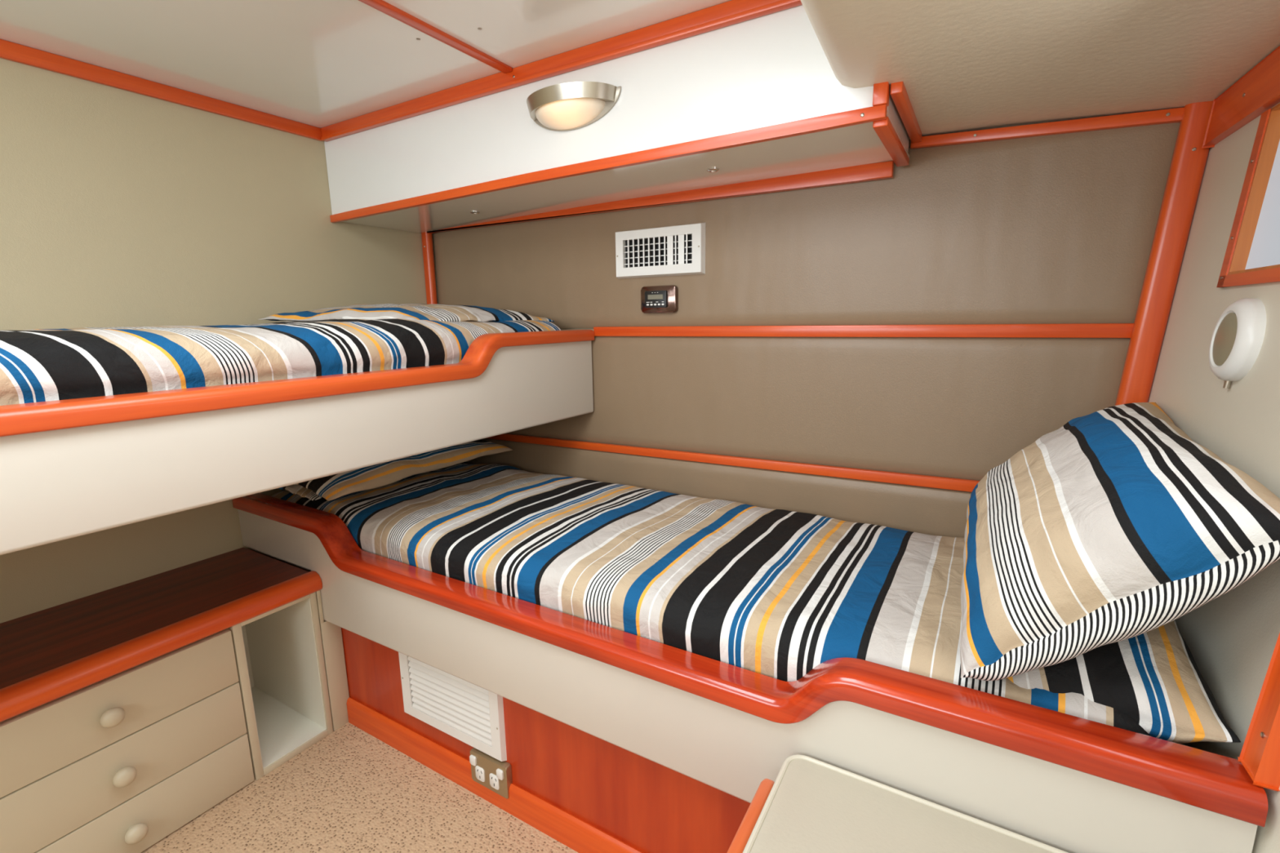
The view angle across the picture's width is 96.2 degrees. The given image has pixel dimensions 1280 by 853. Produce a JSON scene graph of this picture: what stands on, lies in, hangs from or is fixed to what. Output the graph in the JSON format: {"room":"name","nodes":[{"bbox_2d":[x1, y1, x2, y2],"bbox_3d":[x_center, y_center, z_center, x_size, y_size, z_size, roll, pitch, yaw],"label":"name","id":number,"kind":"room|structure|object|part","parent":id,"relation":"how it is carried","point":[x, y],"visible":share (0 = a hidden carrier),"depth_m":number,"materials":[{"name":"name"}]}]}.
{"room":"ship interior","nodes":[
{"label":"ship interior","id":0,"kind":"room"},
{"bbox_2d":[0,57,426,623],"bbox_3d":[-1.425,0.050,0.923,0.040,1.601,2.784,5,12,30],"label":"wall","id":1,"kind":"structure","parent":0,"point":[119,207],"depth_m":1.33,"materials":[{"name":"beige paint"}]},
{"bbox_2d":[0,39,322,141],"bbox_3d":[-1.500,-0.631,0.635,0.012,0.033,2.346,5,12,30],"label":"trim","id":2,"kind":"structure","parent":1,"relation":"attached to","point":[9,51],"depth_m":1.28,"materials":[{"name":"brown wood"}]},
{"bbox_2d":[0,329,594,555],"bbox_3d":[-0.938,-0.024,1.010,0.695,0.244,1.992,5,12,30],"label":"bunk","id":3,"kind":"object","parent":1,"relation":"attached to","point":[69,468],"visible":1,"depth_m":0.90,"materials":[{"name":"beige laminate"}]},
{"bbox_2d":[0,318,561,405],"bbox_3d":[-0.959,-0.117,1.006,0.614,0.136,1.935,5,12,30],"label":"mattress","id":4,"kind":"object","parent":3,"relation":"on","point":[37,365],"visible":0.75,"depth_m":0.92,"materials":[{"name":"fabric"}]},
{"bbox_2d":[258,303,554,322],"bbox_3d":[-0.627,-0.313,1.591,0.555,0.058,0.545,5,12,30],"label":"pillow","id":5,"kind":"object","parent":4,"relation":"on","point":[445,313],"visible":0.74,"depth_m":1.44,"materials":[{"name":"fabric"}]},
{"bbox_3d":[-0.664,-0.070,0.835,0.055,0.097,1.992,5,12,30],"label":"rail","id":6,"kind":"part","parent":3,"relation":"part of","materials":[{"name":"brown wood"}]},
{"bbox_2d":[421,231,437,304],"bbox_3d":[-0.714,-0.238,2.012,0.035,0.847,0.029,5,12,30],"label":"trim","id":7,"kind":"structure","parent":1,"relation":"attached to","point":[427,239],"depth_m":1.94,"materials":[{"name":"brown wood"}]},
{"bbox_2d":[320,0,802,141],"bbox_3d":[-0.296,-0.766,1.268,1.395,0.034,0.017,5,12,30],"label":"trim","id":8,"kind":"structure","parent":1,"relation":"attached to","point":[728,13],"depth_m":1.16,"materials":[{"name":"brown wood"}]},
{"bbox_2d":[141,722,577,852],"bbox_3d":[-0.520,0.938,0.572,2.117,0.040,2.824,5,12,30],"label":"floor","id":9,"kind":"structure","parent":0,"point":[350,791],"depth_m":1.19,"materials":[{"name":"carpet"}]},
{"bbox_2d":[0,547,349,852],"bbox_3d":[-1.053,0.590,1.225,0.382,0.420,0.685,5,12,30],"label":"dresser","id":10,"kind":"object","parent":9,"relation":"on","point":[130,712],"visible":0.98,"depth_m":1.14,"materials":[{"name":"beige paint"}]},
{"bbox_3d":[-0.954,0.524,1.036,0.032,0.035,0.035,5,12,30],"label":"knob","id":11,"kind":"part","parent":10,"relation":"part of","materials":[{"name":"beige paint"}]},
{"bbox_3d":[-0.975,0.522,1.047,0.017,0.119,0.421,5,12,30],"label":"drawer","id":12,"kind":"part","parent":10,"relation":"part of","materials":[{"name":"beige paint"}]},
{"bbox_3d":[-0.974,0.643,1.070,0.017,0.122,0.421,5,12,30],"label":"drawer","id":13,"kind":"part","parent":10,"relation":"part of","materials":[{"name":"beige paint"}]},
{"bbox_3d":[-0.952,0.645,1.059,0.032,0.035,0.035,5,12,30],"label":"knob","id":14,"kind":"part","parent":10,"relation":"part of","materials":[{"name":"beige paint"}]},
{"bbox_3d":[-0.950,0.765,1.081,0.032,0.035,0.035,5,12,30],"label":"knob","id":15,"kind":"part","parent":10,"relation":"part of","materials":[{"name":"beige paint"}]},
{"bbox_3d":[-0.972,0.763,1.092,0.017,0.118,0.421,5,12,30],"label":"drawer","id":16,"kind":"part","parent":10,"relation":"part of","materials":[{"name":"beige paint"}]},
{"bbox_2d":[232,493,1267,852],"bbox_3d":[-0.066,0.480,1.357,1.928,0.558,0.684,5,12,30],"label":"bunk","id":17,"kind":"object","parent":9,"relation":"on","point":[657,747],"visible":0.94,"depth_m":0.88,"materials":[{"name":"beige laminate"}]},
{"bbox_3d":[-0.077,0.348,1.356,1.885,0.020,0.654,5,12,30],"label":"board","id":18,"kind":"part","parent":17,"relation":"part of","materials":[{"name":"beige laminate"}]},
{"bbox_2d":[398,652,506,761],"bbox_3d":[-0.412,0.587,1.237,0.312,0.178,0.012,5,12,30],"label":"grille","id":19,"kind":"object","parent":17,"relation":"attached to","point":[473,714],"visible":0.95,"depth_m":1.23,"materials":[{"name":"white plastic"}]},
{"bbox_2d":[469,747,512,799],"bbox_3d":[-0.312,0.723,1.199,0.104,0.072,0.018,5,12,30],"label":"power outlet","id":20,"kind":"object","parent":17,"relation":"attached to","point":[495,775],"visible":1,"depth_m":1.19,"materials":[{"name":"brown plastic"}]},
{"bbox_2d":[469,755,476,765],"bbox_3d":[-0.352,0.704,1.211,0.016,0.020,0.004,5,12,30],"label":"switch","id":21,"kind":"object","parent":20,"relation":"attached to","point":[473,758],"depth_m":1.21,"materials":[{"name":"white plastic"}]},
{"bbox_2d":[475,765,484,782],"bbox_3d":[-0.336,0.731,1.207,0.025,0.031,0.002,5,12,30],"label":"socket","id":22,"kind":"object","parent":20,"relation":"attached to","point":[479,770],"depth_m":1.21,"materials":[{"name":"white plastic"}]},
{"bbox_2d":[489,773,499,790],"bbox_3d":[-0.301,0.734,1.187,0.025,0.031,0.002,5,12,30],"label":"socket","id":23,"kind":"object","parent":20,"relation":"attached to","point":[494,777],"depth_m":1.18,"materials":[{"name":"white plastic"}]},
{"bbox_2d":[496,768,503,780],"bbox_3d":[-0.286,0.710,1.172,0.016,0.020,0.004,5,12,30],"label":"switch","id":24,"kind":"object","parent":20,"relation":"attached to","point":[500,772],"depth_m":1.17,"materials":[{"name":"white plastic"}]},
{"bbox_2d":[346,697,644,852],"bbox_3d":[-0.063,0.785,1.065,1.574,0.066,0.012,5,12,30],"label":"baseboard","id":25,"kind":"structure","parent":17,"relation":"attached to","point":[575,833],"depth_m":1.21,"materials":[{"name":"brown wood"}]},
{"bbox_3d":[-0.073,0.667,1.064,1.580,0.300,0.016,5,12,30],"label":"plinth panel","id":26,"kind":"part","parent":17,"relation":"part of","materials":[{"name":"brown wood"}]},
{"bbox_2d":[271,462,1152,737],"bbox_3d":[-0.079,0.264,1.336,1.870,0.141,0.596,5,12,30],"label":"mattress","id":27,"kind":"object","parent":17,"relation":"on","point":[780,594],"visible":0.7,"depth_m":1.07,"materials":[{"name":"fabric"}]},
{"bbox_2d":[278,484,323,501],"bbox_3d":[-0.766,0.110,1.686,0.310,0.043,0.575,5,12,30],"label":"pillow","id":28,"kind":"object","parent":27,"relation":"on","point":[299,490],"visible":0.11,"depth_m":1.43,"materials":[{"name":"fabric"}]},
{"bbox_2d":[293,439,511,501],"bbox_3d":[-0.724,0.072,1.656,0.395,0.083,0.600,5,12,30],"label":"pillow","id":29,"kind":"object","parent":28,"relation":"on","point":[334,486],"visible":0.45,"depth_m":1.48,"materials":[{"name":"fabric"}]},
{"bbox_2d":[960,402,1279,680],"bbox_3d":[0.631,0.134,0.836,0.280,0.299,0.590,5,12,30],"label":"pillow","id":30,"kind":"object","parent":27,"relation":"on","point":[1114,525],"visible":1,"depth_m":0.65,"materials":[{"name":"fabric"}]},
{"bbox_2d":[1007,620,1240,743],"bbox_3d":[0.627,0.277,0.844,0.252,0.154,0.466,5,12,30],"label":"pillow","id":31,"kind":"object","parent":27,"relation":"on","point":[1153,677],"visible":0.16,"depth_m":0.66,"materials":[{"name":"fabric"}]},
{"bbox_2d":[726,754,1068,852],"bbox_3d":[0.253,0.704,0.515,0.442,0.420,0.495,5,12,30],"label":"table","id":32,"kind":"object","parent":9,"relation":"on","point":[812,805],"visible":1,"depth_m":0.67,"materials":[{"name":"plastic"}]},
{"bbox_2d":[0,0,731,128],"bbox_3d":[-0.760,-0.633,0.393,1.607,0.041,2.774,5,12,30],"label":"ceiling","id":33,"kind":"structure","parent":0,"point":[320,64],"depth_m":1.11,"materials":[{"name":"paint"}]},
{"bbox_2d":[358,0,512,73],"bbox_3d":[-0.884,-0.584,0.267,0.024,0.009,2.340,5,12,30],"label":"trim","id":34,"kind":"structure","parent":33,"relation":"attached to","point":[381,6],"depth_m":1.08,"materials":[{"name":"brown wood"}]},
{"bbox_2d":[431,139,911,434],"bbox_3d":[0.165,-0.091,1.560,2.027,1.601,0.038,5,12,30],"label":"wall","id":35,"kind":"structure","parent":0,"point":[909,140],"depth_m":1.96,"materials":[{"name":"wood"}]},
{"bbox_2d":[324,4,922,233],"bbox_3d":[-0.165,-0.679,1.401,1.522,0.257,0.329,5,12,30],"label":"upper cabinet","id":36,"kind":"object","parent":35,"relation":"attached to","point":[758,105],"visible":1,"depth_m":1.20,"materials":[{"name":"white laminate"}]},
{"bbox_2d":[526,81,621,131],"bbox_3d":[-0.158,-0.648,1.171,0.236,0.060,0.080,5,12,30],"label":"wall sconce","id":37,"kind":"object","parent":36,"relation":"attached to","point":[574,105],"visible":1,"depth_m":1.15,"materials":[{"name":"silver metal"}]},
{"bbox_3d":[-0.158,-0.640,1.181,0.172,0.036,0.064,5,12,30],"label":"lamp shade","id":38,"kind":"part","parent":37,"relation":"part of","materials":[{"name":"beige glass"}]},
{"bbox_3d":[-0.253,-0.553,1.293,1.501,0.040,0.014,5,12,30],"label":"edge trim","id":39,"kind":"part","parent":36,"relation":"part of","materials":[{"name":"brown wood"}]},
{"bbox_3d":[-0.171,-0.579,1.429,1.501,0.027,0.316,5,12,30],"label":"panel","id":40,"kind":"part","parent":36,"relation":"part of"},
{"bbox_3d":[-0.091,-0.594,1.557,1.437,0.032,0.018,5,12,30],"label":"trim","id":41,"kind":"part","parent":36,"relation":"part of","materials":[{"name":"brown wood"}]},
{"bbox_3d":[0.385,-0.531,0.915,0.022,0.039,0.020,5,12,30],"label":"corner post","id":42,"kind":"part","parent":36,"relation":"part of","materials":[{"name":"brown wood"}]},
{"bbox_3d":[0.463,-0.515,1.050,0.023,0.014,0.294,5,12,30],"label":"trim","id":43,"kind":"part","parent":36,"relation":"part of","materials":[{"name":"brown wood"}]},
{"bbox_3d":[0.467,-0.547,1.046,0.012,0.053,0.286,5,12,30],"label":"panel","id":44,"kind":"part","parent":36,"relation":"part of","materials":[{"name":"beige laminate"}]},
{"bbox_3d":[0.483,-0.560,1.035,0.018,0.018,0.312,5,12,30],"label":"ceiling trim","id":45,"kind":"part","parent":36,"relation":"part of","materials":[{"name":"brown wood"}]},
{"bbox_2d":[465,438,971,537],"bbox_3d":[0.100,0.177,1.613,1.887,0.215,0.028,5,12,30],"label":"wall panel","id":46,"kind":"object","parent":35,"relation":"attached to","point":[931,511],"visible":0.36,"depth_m":1.46,"materials":[{"name":"brown plastic"}]},
{"bbox_2d":[485,433,979,492],"bbox_3d":[0.187,0.085,1.537,1.685,0.047,0.016,5,12,30],"label":"trim","id":47,"kind":"structure","parent":35,"relation":"attached to","point":[934,482],"depth_m":1.45,"materials":[{"name":"orange wood"}]},
{"bbox_2d":[433,122,1180,328],"bbox_3d":[0.124,-0.442,1.484,1.917,0.370,0.016,5,12,30],"label":"wall panel","id":48,"kind":"object","parent":35,"relation":"attached to","point":[1060,228],"visible":0.79,"depth_m":1.23,"materials":[{"name":"brown plastic"}]},
{"bbox_2d":[640,284,678,313],"bbox_3d":[0.050,-0.338,1.528,0.106,0.070,0.028,5,12,30],"label":"thermostat","id":49,"kind":"object","parent":48,"relation":"attached to","point":[654,299],"visible":1,"depth_m":1.52,"materials":[{"name":"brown metal"}]},
{"bbox_2d":[615,222,705,279],"bbox_3d":[0.048,-0.459,1.506,0.262,0.125,0.019,5,12,30],"label":"air vent","id":50,"kind":"object","parent":48,"relation":"attached to","point":[676,250],"visible":1,"depth_m":1.50,"materials":[{"name":"white plastic"}]},
{"bbox_2d":[506,336,1130,480],"bbox_3d":[0.109,-0.082,1.563,1.910,0.333,0.016,5,12,30],"label":"wall panel","id":51,"kind":"object","parent":35,"relation":"attached to","point":[953,407],"visible":0.62,"depth_m":1.33,"materials":[{"name":"beige leather"}]},
{"bbox_2d":[593,323,1133,337],"bbox_3d":[0.392,-0.225,1.356,1.218,0.027,0.014,5,12,30],"label":"trim","id":52,"kind":"structure","parent":35,"relation":"attached to","point":[1060,330],"depth_m":1.26,"materials":[{"name":"brown wood"}]},
{"bbox_2d":[910,106,1184,148],"bbox_3d":[0.743,-0.554,1.073,0.433,0.041,0.019,5,12,30],"label":"trim","id":53,"kind":"structure","parent":35,"relation":"attached to","point":[1170,115],"depth_m":1.05,"materials":[{"name":"brown wood"}]},
{"bbox_2d":[1115,101,1213,405],"bbox_3d":[0.915,-0.154,1.038,0.100,0.795,0.033,5,12,30],"label":"trim","id":54,"kind":"structure","parent":35,"relation":"attached to","point":[1188,161],"depth_m":0.99,"materials":[{"name":"brown wood"}]},
{"bbox_2d":[800,0,1279,139],"bbox_3d":[0.075,-0.459,-0.068,0.797,0.275,2.674,5,12,30],"label":"ceiling","id":55,"kind":"structure","parent":0,"point":[962,65],"depth_m":0.79,"materials":[{"name":"plastic"}]},
{"bbox_2d":[1147,102,1279,852],"bbox_3d":[0.324,0.291,-0.084,0.171,1.450,2.783,5,12,28],"label":"wall","id":56,"kind":"structure","parent":0,"point":[1231,638],"depth_m":0.72,"materials":[{"name":"paint"}]},
{"bbox_2d":[1208,297,1266,388],"bbox_3d":[0.771,-0.107,0.745,0.030,0.116,0.106,5,12,30],"label":"round wall lamp","id":57,"kind":"object","parent":56,"relation":"attached to","point":[1237,335],"visible":1,"depth_m":0.72,"materials":[{"name":"white plastic"}]},
{"bbox_2d":[1222,380,1231,388],"bbox_3d":[0.772,-0.056,0.754,0.007,0.012,0.007,5,12,30],"label":"switch","id":58,"kind":"object","parent":57,"relation":"attached to","point":[1227,384],"depth_m":0.75,"materials":[{"name":"silver metal"}]},
{"bbox_2d":[1201,45,1279,148],"bbox_3d":[0.304,-0.270,-0.210,0.023,0.074,2.654,5,12,28],"label":"trim","id":59,"kind":"structure","parent":56,"relation":"attached to","point":[1258,91],"depth_m":0.82,"materials":[{"name":"brown wood"}]},
{"bbox_2d":[1216,102,1279,287],"bbox_3d":[0.700,-0.259,0.531,0.038,0.229,0.621,5,12,28],"label":"window","id":60,"kind":"structure","parent":56,"relation":"in","point":[1252,254],"depth_m":0.77,"materials":[{"name":"brown wood"}]},
{"bbox_3d":[0.707,-0.266,0.525,0.020,0.213,0.577,5,12,28],"label":"pane","id":61,"kind":"part","parent":60,"relation":"part of","materials":[{"name":"grey glass"}]},
{"bbox_2d":[1237,632,1279,791],"bbox_3d":[0.618,-0.007,0.480,0.071,0.710,0.039,5,12,30],"label":"trim","id":62,"kind":"structure","parent":56,"relation":"attached to","point":[1260,756],"depth_m":0.55,"materials":[{"name":"orange wood"}]}
]}

